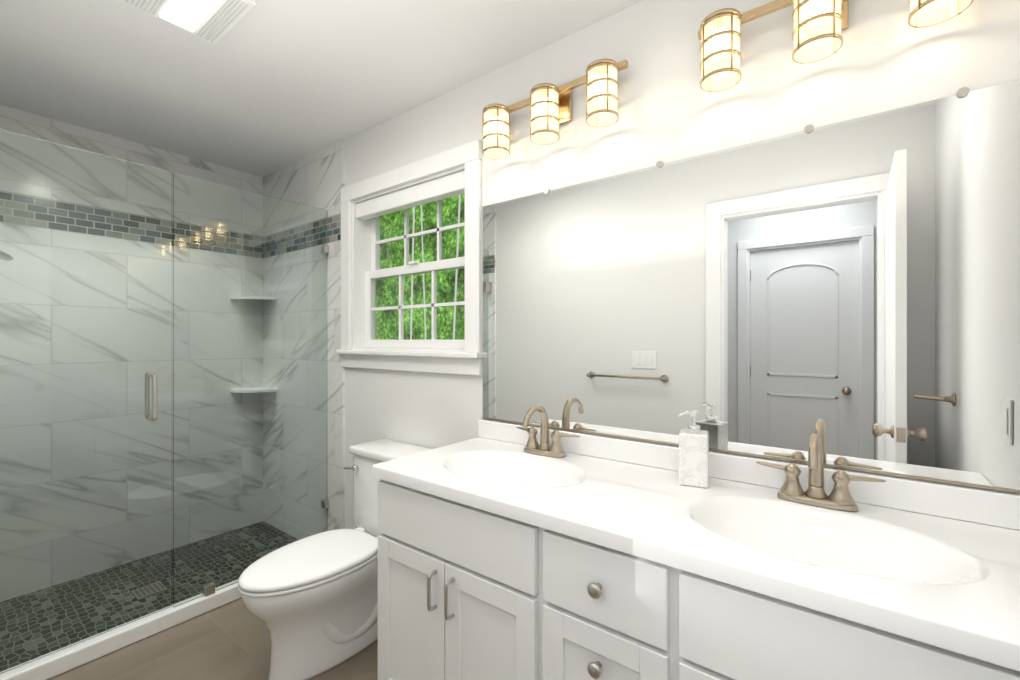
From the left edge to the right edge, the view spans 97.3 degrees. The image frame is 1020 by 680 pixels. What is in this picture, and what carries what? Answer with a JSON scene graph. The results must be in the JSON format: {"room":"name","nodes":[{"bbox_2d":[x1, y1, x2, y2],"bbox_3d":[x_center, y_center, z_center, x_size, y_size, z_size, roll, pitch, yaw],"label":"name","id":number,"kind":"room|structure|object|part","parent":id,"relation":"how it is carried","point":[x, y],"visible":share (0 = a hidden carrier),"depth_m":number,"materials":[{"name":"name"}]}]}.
{"room":"bathroom","nodes":[
{"label":"bathroom","id":0,"kind":"room"},
{"bbox_2d":[47,597,377,679],"bbox_3d":[-0.745,1.350,1.493,3.890,0.100,1.790,0,0,37],"label":"floor","id":1,"kind":"structure","parent":0,"point":[230,640],"depth_m":1.84,"materials":[{"name":"tile"}]},
{"bbox_2d":[0,582,241,679],"bbox_3d":[-1.541,1.265,2.077,0.075,0.070,1.494,0,0,37],"label":"shower curb","id":2,"kind":"object","parent":1,"relation":"on","point":[68,658],"visible":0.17,"depth_m":1.89,"materials":[{"name":"white stone"}]},
{"bbox_2d":[0,129,328,673],"bbox_3d":[-1.539,0.230,2.075,0.129,1.999,1.495,0,0,37],"label":"glass","id":3,"kind":"object","parent":2,"relation":"on","point":[85,395],"visible":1,"depth_m":1.97,"materials":[{"name":"clear glass"}]},
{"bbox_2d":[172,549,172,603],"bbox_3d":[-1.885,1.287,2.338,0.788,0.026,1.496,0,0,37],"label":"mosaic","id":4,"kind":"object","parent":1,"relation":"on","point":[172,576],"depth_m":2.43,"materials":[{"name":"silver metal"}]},
{"bbox_2d":[238,439,430,679],"bbox_3d":[-0.734,0.906,1.919,0.408,0.787,0.774,0,0,37],"label":"toilet","id":5,"kind":"object","parent":1,"relation":"on","point":[311,602],"visible":0.73,"depth_m":1.77,"materials":[{"name":"white ceramic"}]},
{"bbox_2d":[371,419,1019,679],"bbox_3d":[0.338,0.822,1.240,1.614,0.956,0.582,0,0,37],"label":"bathroom vanity","id":6,"kind":"object","parent":1,"relation":"on","point":[502,555],"visible":0.96,"depth_m":1.06,"materials":[{"name":"white"}]},
{"bbox_2d":[516,404,579,457],"bbox_3d":[0.095,0.326,1.616,0.278,0.186,0.163,0,0,37],"label":"faucet","id":7,"kind":"object","parent":6,"relation":"on","point":[555,449],"visible":1,"depth_m":1.64,"materials":[{"name":"beige metal"}]},
{"bbox_2d":[678,410,708,487],"bbox_3d":[0.538,0.313,1.317,0.082,0.212,0.078,0,0,25],"label":"soap dispenser","id":8,"kind":"object","parent":6,"relation":"on","point":[693,454],"visible":1,"depth_m":1.28,"materials":[{"name":"ceramic"}]},
{"bbox_2d":[756,433,885,511],"bbox_3d":[0.757,0.326,1.115,0.278,0.186,0.163,0,0,37],"label":"faucet","id":9,"kind":"object","parent":6,"relation":"on","point":[839,497],"visible":1,"depth_m":1.14,"materials":[{"name":"beige metal"}]},
{"bbox_2d":[0,0,642,176],"bbox_3d":[-0.745,-1.200,1.493,3.890,0.100,1.790,0,0,37],"label":"ceiling","id":10,"kind":"structure","parent":0,"point":[262,88],"depth_m":1.87,"materials":[{"name":"white paint"}]},
{"bbox_2d":[118,0,256,44],"bbox_3d":[-1.092,-1.138,1.498,0.350,0.024,0.320,0,0,37],"label":"fan","id":11,"kind":"object","parent":10,"relation":"attached to","point":[214,22],"visible":1,"depth_m":1.55,"materials":[{"name":"white plastic"}]},
{"bbox_2d":[345,0,1019,528],"bbox_3d":[-0.249,0.075,2.146,3.650,2.450,0.150,0,0,37],"label":"wall","id":12,"kind":"structure","parent":0,"point":[885,58],"depth_m":1.51,"materials":[{"name":"white paint"}]},
{"bbox_2d":[263,140,344,530],"bbox_3d":[-1.350,0.075,2.878,0.988,2.450,0.014,0,0,37],"label":"tile","id":13,"kind":"structure","parent":12,"relation":"attached to","point":[316,179],"depth_m":2.65,"materials":[{"name":"stone"}]},
{"bbox_2d":[336,139,482,375],"bbox_3d":[-0.510,-0.357,2.316,1.070,1.025,0.195,0,0,37],"label":"window","id":14,"kind":"structure","parent":12,"relation":"in","point":[354,352],"depth_m":2.30,"materials":[{"name":"white wood"}]},
{"bbox_2d":[356,170,464,219],"bbox_3d":[-0.517,-0.730,2.306,0.852,0.084,0.058,0,0,37],"label":"window blind","id":15,"kind":"object","parent":14,"relation":"attached to","point":[447,186],"visible":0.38,"depth_m":2.25,"materials":[{"name":"white"}]},
{"bbox_3d":[-0.479,-0.365,2.356,0.856,0.816,0.087,0,0,37],"label":"window sash","id":16,"kind":"part","parent":14,"relation":"part of","materials":[{"name":"white wood"}]},
{"bbox_2d":[483,59,627,158],"bbox_3d":[0.139,-0.844,1.665,0.600,0.204,0.146,0,0,37],"label":"sconce","id":17,"kind":"object","parent":12,"relation":"attached to","point":[550,104],"visible":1,"depth_m":1.61,"materials":[{"name":"white glass"}]},
{"bbox_2d":[482,80,1019,492],"bbox_3d":[0.518,-0.125,1.463,1.594,0.930,0.012,0,0,37],"label":"mirror","id":18,"kind":"object","parent":12,"relation":"attached to","point":[848,291],"visible":1,"depth_m":1.25,"materials":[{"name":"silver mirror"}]},
{"bbox_2d":[698,0,973,91],"bbox_3d":[0.798,-0.844,1.166,0.600,0.204,0.146,0,0,37],"label":"sconce","id":19,"kind":"object","parent":12,"relation":"attached to","point":[820,26],"visible":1,"depth_m":1.19,"materials":[{"name":"white glass"}]},
{"bbox_3d":[-2.247,0.075,2.631,0.120,2.450,1.790,0,0,37],"label":"wall","id":20,"kind":"structure","parent":0,"visible":0},
{"bbox_2d":[0,105,262,548],"bbox_3d":[-2.203,0.075,2.579,0.014,2.450,1.520,0,0,37],"label":"tile","id":21,"kind":"structure","parent":20,"relation":"attached to","point":[17,121],"depth_m":2.58,"materials":[{"name":"stone"}]},
{"label":"outside","id":22,"kind":"structure","parent":0,"visible":0},
{"bbox_2d":[376,193,464,339],"bbox_3d":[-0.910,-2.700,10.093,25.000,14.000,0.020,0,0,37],"label":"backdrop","id":23,"kind":"structure","parent":22,"point":[407,278],"depth_m":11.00,"materials":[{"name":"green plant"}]},
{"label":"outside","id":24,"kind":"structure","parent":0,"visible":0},
{"bbox_2d":[410,205,423,339],"bbox_3d":[-1.629,-2.200,7.614,0.417,11.001,0.030,0,0,37],"label":"trunk","id":25,"kind":"object","parent":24,"point":[423,273],"depth_m":7.64,"materials":[{"name":"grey wood"}]},
{"bbox_2d":[424,283,425,339],"bbox_3d":[-1.703,-2.200,8.674,0.578,11.001,0.027,0,0,37],"label":"trunk","id":26,"kind":"object","parent":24,"point":[424,283],"depth_m":8.61,"materials":[{"name":"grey wood"}]},
{"bbox_2d":[453,194,460,339],"bbox_3d":[-1.023,-2.200,8.911,0.700,11.002,0.038,0,0,37],"label":"trunk","id":27,"kind":"object","parent":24,"point":[460,194],"depth_m":8.93,"materials":[{"name":"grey wood"}]}
]}

